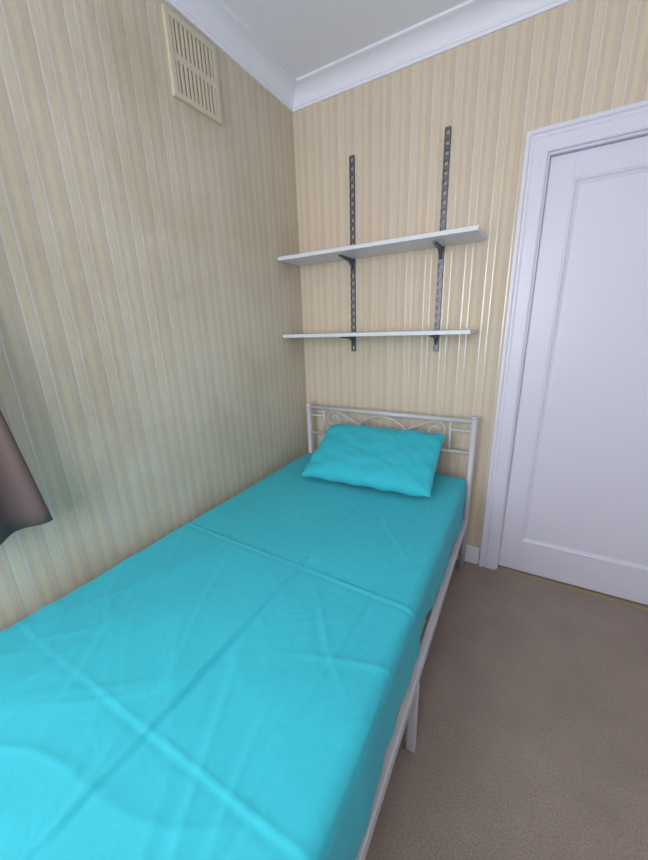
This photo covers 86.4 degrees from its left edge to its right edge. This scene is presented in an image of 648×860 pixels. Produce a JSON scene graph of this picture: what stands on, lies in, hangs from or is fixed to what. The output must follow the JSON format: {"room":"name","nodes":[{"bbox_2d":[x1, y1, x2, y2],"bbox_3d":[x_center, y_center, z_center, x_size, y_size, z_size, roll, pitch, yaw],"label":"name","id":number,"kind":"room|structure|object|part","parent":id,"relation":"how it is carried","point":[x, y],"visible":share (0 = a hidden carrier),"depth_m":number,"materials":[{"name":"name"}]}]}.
{"room":"bedroom","nodes":[
{"label":"bedroom","id":0,"kind":"room"},
{"bbox_2d":[0,0,308,631],"bbox_3d":[-0.865,-0.204,1.071,0.140,2.520,3.030,7,19,29],"label":"wall","id":1,"kind":"structure","parent":0,"point":[150,378],"depth_m":1.19,"materials":[{"name":"paper"}]},
{"bbox_2d":[0,410,52,544],"bbox_3d":[-0.884,-0.370,0.658,0.047,1.445,0.315,7,19,29],"label":"curtain","id":2,"kind":"object","parent":1,"relation":"hanging from","point":[22,504],"visible":1,"depth_m":0.91,"materials":[{"name":"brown fabric"}]},
{"bbox_2d":[161,3,222,125],"bbox_3d":[-0.492,-1.368,1.313,0.014,0.255,0.235,7,19,29],"label":"air vent grille","id":3,"kind":"object","parent":1,"relation":"in","point":[192,63],"visible":1,"depth_m":1.30,"materials":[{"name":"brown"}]},
{"bbox_2d":[164,0,574,112],"bbox_3d":[0.132,-1.239,0.147,2.250,0.081,2.750,7,19,29],"label":"trim coving","id":4,"kind":"structure","parent":1,"relation":"attached to","point":[469,21],"depth_m":1.46,"materials":[{"name":"white paint"}]},
{"bbox_2d":[221,0,467,78],"bbox_3d":[0.129,-1.325,0.122,2.530,0.100,3.030,7,19,29],"label":"ceiling","id":5,"kind":"structure","parent":0,"point":[306,36],"depth_m":1.40,"materials":[{"name":"white paint"}]},
{"bbox_2d":[293,0,647,563],"bbox_3d":[0.887,-0.452,1.693,2.250,2.520,0.140,7,19,29],"label":"wall","id":6,"kind":"structure","parent":0,"point":[575,59],"depth_m":1.68,"materials":[{"name":"paper"}]},
{"bbox_2d":[278,126,484,351],"bbox_3d":[0.243,-0.876,1.712,0.993,0.965,0.240,7,19,29],"label":"wall shelf unit","id":7,"kind":"object","parent":6,"relation":"attached to","point":[440,239],"visible":1,"depth_m":1.67,"materials":[{"name":"white wood"}]},
{"bbox_2d":[453,541,479,564],"bbox_3d":[0.406,0.660,2.240,1.106,0.110,0.016,7,19,29],"label":"baseboard","id":8,"kind":"structure","parent":6,"relation":"attached to","point":[471,552],"depth_m":1.98,"materials":[{"name":"white paint"}]},
{"bbox_2d":[479,100,647,569],"bbox_3d":[1.265,-0.161,1.464,0.939,2.066,0.020,7,19,29],"label":"trim","id":9,"kind":"structure","parent":6,"relation":"attached to","point":[632,118],"depth_m":1.51,"materials":[{"name":"white paint"}]},
{"bbox_2d":[496,130,647,604],"bbox_3d":[1.306,-0.143,1.542,0.777,1.985,0.140,7,19,29],"label":"door","id":10,"kind":"structure","parent":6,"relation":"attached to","point":[642,133],"depth_m":1.63,"materials":[{"name":"white paint"}]},
{"bbox_2d":[498,163,549,561],"bbox_3d":[1.305,-0.137,1.543,0.753,1.973,0.013,7,19,29],"label":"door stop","id":11,"kind":"object","parent":10,"relation":"attached to","point":[549,163],"visible":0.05,"depth_m":1.65,"materials":[{"name":"white paint"}]},
{"bbox_3d":[1.292,-0.135,1.518,0.749,1.959,0.038,7,19,29],"label":"stiles and rails","id":12,"kind":"part","parent":10,"relation":"part of","materials":[{"name":"white wood"}]},
{"bbox_2d":[520,164,647,571],"bbox_3d":[1.282,-0.172,1.493,0.569,1.690,0.012,7,19,29],"label":"panel","id":13,"kind":"object","parent":10,"relation":"attached to","point":[587,495],"visible":1,"depth_m":1.54,"materials":[{"name":"white paint"}]},
{"bbox_2d":[365,559,647,859],"bbox_3d":[0.219,1.185,0.869,2.530,0.100,3.030,7,19,29],"label":"floor","id":14,"kind":"structure","parent":0,"point":[532,737],"depth_m":1.16,"materials":[{"name":"carpet"}]},
{"bbox_2d":[306,402,477,859],"bbox_3d":[-0.155,0.573,1.229,0.999,0.892,2.034,7,19,29],"label":"bed","id":15,"kind":"object","parent":14,"relation":"on","point":[407,712],"visible":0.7,"depth_m":1.30,"materials":[{"name":"white metal"}]},
{"bbox_2d":[0,453,465,859],"bbox_3d":[-0.165,0.545,1.225,1.007,0.231,1.968,7,19,29],"label":"sheet","id":16,"kind":"object","parent":15,"relation":"on","point":[234,687],"visible":0.9,"depth_m":0.79,"materials":[{"name":"teal fabric"}]},
{"bbox_2d":[302,423,444,496],"bbox_3d":[0.254,0.131,1.783,0.650,0.224,0.378,6,18,26],"label":"pillow","id":17,"kind":"object","parent":16,"relation":"on","point":[383,459],"visible":1,"depth_m":1.70,"materials":[{"name":"teal fabric"}]},
{"bbox_3d":[0.338,0.309,2.057,0.999,0.892,0.034,7,19,29],"label":"headboard","id":18,"kind":"part","parent":15,"relation":"part of","materials":[{"name":"white metal"}]},
{"bbox_2d":[497,566,647,610],"bbox_3d":[1.309,0.822,1.773,0.753,0.004,0.024,7,19,29],"label":"trim","id":19,"kind":"structure","parent":14,"relation":"on","point":[498,567],"depth_m":1.78,"materials":[{"name":"wood"}]}
]}

